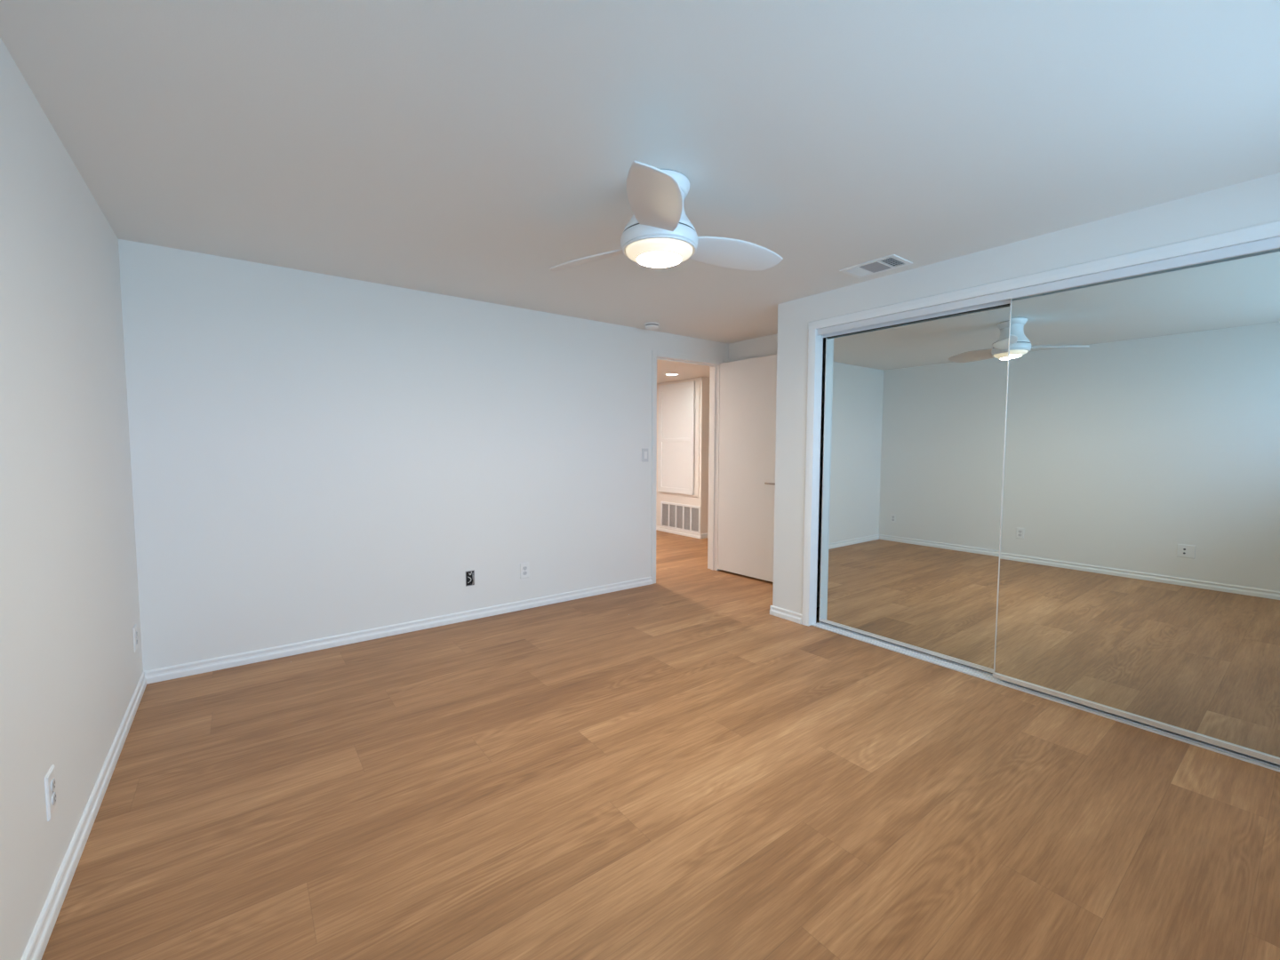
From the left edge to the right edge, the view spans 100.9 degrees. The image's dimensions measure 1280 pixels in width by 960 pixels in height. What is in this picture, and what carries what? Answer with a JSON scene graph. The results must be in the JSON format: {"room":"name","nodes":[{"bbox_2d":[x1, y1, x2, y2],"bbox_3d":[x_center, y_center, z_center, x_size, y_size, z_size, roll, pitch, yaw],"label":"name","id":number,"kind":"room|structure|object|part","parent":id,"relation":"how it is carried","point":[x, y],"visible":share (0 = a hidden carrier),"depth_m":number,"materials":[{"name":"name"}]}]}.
{"room":"empty bedroom","nodes":[
{"label":"empty bedroom","id":0,"kind":"room"},
{"bbox_2d":[0,37,143,959],"bbox_3d":[-1.341,0.049,0.940,0.120,2.286,4.630,-3,5,-37],"label":"wall","id":1,"kind":"structure","parent":0,"point":[71,671],"depth_m":1.57,"materials":[{"name":"paint"}]},
{"bbox_2d":[44,764,57,821],"bbox_3d":[-1.601,0.850,1.439,0.009,0.120,0.074,-3,5,-37],"label":"wall outlet","id":2,"kind":"object","parent":1,"relation":"attached to","point":[50,779],"visible":1,"depth_m":1.43,"materials":[{"name":"white plastic"}]},
{"bbox_2d":[50,778,55,791],"bbox_3d":[-1.599,0.830,1.440,0.003,0.027,0.033,-3,5,-37],"label":"socket","id":3,"kind":"object","parent":2,"relation":"attached to","point":[52,780],"depth_m":1.44,"materials":[{"name":"white plastic"}]},
{"bbox_2d":[51,792,56,805],"bbox_3d":[-1.599,0.869,1.442,0.003,0.027,0.033,-3,5,-37],"label":"socket","id":4,"kind":"object","parent":2,"relation":"attached to","point":[53,794],"depth_m":1.44,"materials":[{"name":"white plastic"}]},
{"bbox_2d":[21,671,147,959],"bbox_3d":[-1.293,1.153,1.054,0.015,0.069,4.360,-3,5,-37],"label":"baseboard","id":5,"kind":"structure","parent":1,"relation":"attached to","point":[37,943],"depth_m":1.60,"materials":[{"name":"paint"}]},
{"bbox_2d":[132,624,137,652],"bbox_3d":[-2.494,0.781,2.614,0.009,0.120,0.074,-3,5,-37],"label":"wall outlet","id":6,"kind":"object","parent":1,"relation":"attached to","point":[134,628],"visible":1,"depth_m":2.60,"materials":[{"name":"white plastic"}]},
{"bbox_2d":[118,239,728,671],"bbox_3d":[-0.855,-0.150,4.127,4.514,2.286,0.130,-3,5,-37],"label":"wall","id":7,"kind":"structure","parent":0,"point":[314,455],"depth_m":3.33,"materials":[{"name":"paint"}]},
{"bbox_2d":[144,576,652,684],"bbox_3d":[-0.861,0.962,4.102,4.394,0.069,0.015,-3,5,-37],"label":"baseboard","id":8,"kind":"structure","parent":7,"relation":"attached to","point":[190,668],"depth_m":3.41,"materials":[{"name":"paint"}]},
{"bbox_2d":[465,569,474,586],"bbox_3d":[-1.223,0.710,3.811,0.066,0.110,0.017,-3,5,-37],"label":"wall box","id":9,"kind":"object","parent":7,"relation":"attached to","point":[469,574],"visible":1,"depth_m":3.81,"materials":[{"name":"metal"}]},
{"bbox_2d":[520,562,528,578],"bbox_3d":[-0.887,0.698,4.069,0.074,0.120,0.009,-3,5,-37],"label":"wall outlet","id":10,"kind":"object","parent":7,"relation":"attached to","point":[524,566],"visible":1,"depth_m":4.06,"materials":[{"name":"white plastic"}]},
{"bbox_2d":[641,448,648,461],"bbox_3d":[0.049,-0.223,4.721,0.072,0.118,0.008,-3,5,-37],"label":"light switch","id":11,"kind":"object","parent":7,"relation":"attached to","point":[644,452],"visible":1,"depth_m":4.72,"materials":[{"name":"white plastic"}]},
{"bbox_2d":[651,349,727,583],"bbox_3d":[0.447,-0.125,5.113,0.953,2.118,0.145,-3,5,-37],"label":"trim","id":12,"kind":"structure","parent":7,"relation":"attached to","point":[714,364],"depth_m":5.26,"materials":[{"name":"paint"}]},
{"bbox_2d":[0,0,1279,343],"bbox_3d":[0.460,-1.223,2.226,4.634,0.100,4.630,-3,5,-37],"label":"ceiling","id":13,"kind":"structure","parent":0,"point":[471,149],"depth_m":1.71,"materials":[{"name":"paint"}]},
{"bbox_2d":[643,321,659,329],"bbox_3d":[0.101,-1.294,4.451,0.134,0.039,0.134,-3,5,-37],"label":"smoke detector","id":14,"kind":"object","parent":13,"relation":"attached to","point":[652,325],"visible":1,"depth_m":4.41,"materials":[{"name":"white plastic"}]},
{"bbox_3d":[0.101,-1.308,4.450,0.134,0.011,0.134,-3,5,-37],"label":"mounting plate","id":15,"kind":"part","parent":14,"relation":"part of","materials":[{"name":"white plastic"}]},
{"bbox_2d":[549,160,782,271],"bbox_3d":[0.098,-1.018,2.181,0.988,0.304,1.011,-3,5,-37],"label":"ceiling fan","id":16,"kind":"object","parent":13,"relation":"hanging from","point":[660,233],"visible":1,"depth_m":2.00,"materials":[{"name":"white plastic"}]},
{"bbox_3d":[-0.209,-0.961,2.289,0.469,0.068,0.179,3,4,33],"label":"blade","id":17,"kind":"part","parent":16,"relation":"part of","materials":[{"name":"white plastic"}]},
{"bbox_3d":[0.049,-0.926,1.748,0.184,0.053,0.469,0,4,3],"label":"blade","id":18,"kind":"part","parent":16,"relation":"part of","materials":[{"name":"white plastic"}]},
{"bbox_3d":[0.077,-1.041,2.087,0.294,0.150,0.294,-3,5,-37],"label":"motor","id":19,"kind":"part","parent":16,"relation":"part of","materials":[{"name":"white plastic"}]},
{"bbox_3d":[0.390,-0.957,2.242,0.469,0.053,0.184,-2,4,-27],"label":"blade","id":20,"kind":"part","parent":16,"relation":"part of","materials":[{"name":"white plastic"}]},
{"bbox_2d":[839,254,912,278],"bbox_3d":[1.344,-1.217,3.018,0.216,0.008,0.324,-3,5,-37],"label":"ceiling vent","id":21,"kind":"object","parent":13,"relation":"in","point":[892,261],"visible":1,"depth_m":3.00,"materials":[{"name":"white plastic"}]},
{"bbox_2d":[41,529,1279,959],"bbox_3d":[0.292,0.943,4.987,7.500,0.001,8.920,-3,5,-37],"label":"floor","id":22,"kind":"structure","parent":0,"point":[675,767],"depth_m":1.85,"materials":[{"name":"brown wood"}]},
{"bbox_2d":[811,621,1279,772],"bbox_3d":[1.945,1.079,2.837,0.101,0.008,2.308,-3,5,-37],"label":"floor track","id":23,"kind":"object","parent":22,"relation":"on","point":[988,676],"visible":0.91,"depth_m":2.69,"materials":[{"name":"white metal"}]},
{"bbox_2d":[819,303,1010,672],"bbox_3d":[1.641,0.034,3.234,0.020,2.002,1.177,-3,5,-37],"label":"mirror door","id":24,"kind":"structure","parent":23,"relation":"on","point":[915,412],"depth_m":3.18,"materials":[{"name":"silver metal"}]},
{"bbox_3d":[1.638,1.022,3.297,0.020,0.022,1.177,-3,5,-37],"label":"rail","id":25,"kind":"part","parent":24,"relation":"part of","materials":[{"name":"white metal"}]},
{"bbox_3d":[1.643,-0.956,3.172,0.019,0.019,1.177,-3,5,-37],"label":"rail","id":26,"kind":"part","parent":24,"relation":"part of","materials":[{"name":"white metal"}]},
{"bbox_2d":[992,247,1279,765],"bbox_3d":[2.266,0.092,2.313,0.027,1.998,1.183,-3,5,-37],"label":"mirror door","id":27,"kind":"structure","parent":23,"relation":"on","point":[1139,580],"depth_m":2.32,"materials":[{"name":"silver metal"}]},
{"bbox_3d":[2.263,1.078,2.376,0.027,0.022,1.183,-3,5,-37],"label":"rail","id":28,"kind":"part","parent":27,"relation":"part of","materials":[{"name":"white metal"}]},
{"bbox_3d":[2.271,-0.902,2.253,0.019,0.006,1.183,-3,5,-37],"label":"rail","id":29,"kind":"part","parent":27,"relation":"part of","materials":[{"name":"white metal"}]},
{"bbox_2d":[656,376,709,533],"bbox_3d":[0.720,-0.391,8.760,1.770,2.190,2.700,-3,5,-37],"label":"wall","id":30,"kind":"structure","parent":0,"point":[702,501],"depth_m":7.22,"materials":[{"name":"paint"}]},
{"bbox_2d":[657,378,700,497],"bbox_3d":[0.528,-0.581,7.505,0.036,1.603,0.885,-3,5,-37],"label":"utility closet door","id":31,"kind":"structure","parent":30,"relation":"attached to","point":[676,401],"depth_m":7.47,"materials":[{"name":"paint"}]},
{"bbox_3d":[0.508,-0.215,7.548,0.008,0.658,0.610,-3,5,-37],"label":"door panel","id":32,"kind":"part","parent":31,"relation":"part of","materials":[{"name":"paint"}]},
{"bbox_3d":[0.510,-0.942,7.502,0.008,0.698,0.610,-3,5,-37],"label":"door panel","id":33,"kind":"part","parent":31,"relation":"part of","materials":[{"name":"paint"}]},
{"bbox_2d":[660,501,700,533],"bbox_3d":[0.565,0.525,7.542,0.012,0.374,0.845,-3,5,-37],"label":"air vent","id":34,"kind":"object","parent":30,"relation":"in","point":[674,516],"visible":1,"depth_m":7.52,"materials":[{"name":"metal"}]},
{"bbox_2d":[656,525,707,538],"bbox_3d":[-0.364,0.697,8.326,5.199,0.069,1.970,1,4,7],"label":"baseboard","id":35,"kind":"structure","parent":30,"relation":"attached to","point":[658,528],"depth_m":7.50,"materials":[{"name":"paint"}]},
{"bbox_2d":[656,360,709,383],"bbox_3d":[-0.033,-1.450,7.345,4.800,0.100,4.130,-3,5,-37],"label":"ceiling","id":36,"kind":"structure","parent":0,"point":[684,371],"depth_m":6.54,"materials":[{"name":"paint"}]},
{"bbox_2d":[664,373,678,375],"bbox_3d":[0.410,-1.362,6.814,0.184,0.007,0.184,-3,5,-37],"label":"recessed light","id":37,"kind":"object","parent":36,"relation":"in","point":[665,373],"visible":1,"depth_m":6.80,"materials":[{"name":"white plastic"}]},
{"bbox_2d":[728,333,825,607],"bbox_3d":[1.996,-0.098,3.410,0.840,2.286,4.460,-3,5,-37],"label":"wall","id":38,"kind":"structure","parent":0,"point":[764,346],"depth_m":4.84,"materials":[{"name":"paint"}]},
{"bbox_2d":[717,354,776,582],"bbox_3d":[1.050,-0.106,4.998,0.144,2.058,0.787,-3,5,-40],"label":"door","id":39,"kind":"structure","parent":38,"relation":"in","point":[748,387],"depth_m":5.00,"materials":[{"name":"paint"}]},
{"bbox_2d":[772,172,1279,614],"bbox_3d":[1.973,-0.052,2.678,0.083,2.286,3.120,-3,5,-37],"label":"wall","id":40,"kind":"structure","parent":0,"point":[1257,201],"depth_m":2.93,"materials":[{"name":"paint"}]},
{"bbox_2d":[769,605,801,623],"bbox_3d":[2.247,1.041,2.967,0.818,0.069,3.135,-3,5,-37],"label":"baseboard","id":41,"kind":"structure","parent":40,"relation":"attached to","point":[789,615],"depth_m":3.85,"materials":[{"name":"paint"}]},
{"bbox_2d":[801,220,1279,626],"bbox_3d":[1.917,0.032,2.747,0.095,2.108,2.418,-3,5,-37],"label":"trim","id":42,"kind":"structure","parent":40,"relation":"attached to","point":[1268,230],"depth_m":3.11,"materials":[{"name":"paint"}]},
{"bbox_2d":[816,236,1279,337],"bbox_3d":[1.946,-0.940,2.707,0.115,0.052,2.308,-3,5,-37],"label":"track","id":43,"kind":"object","parent":40,"relation":"attached to","point":[1004,298],"visible":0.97,"depth_m":2.61,"materials":[{"name":"white metal"}]}
]}

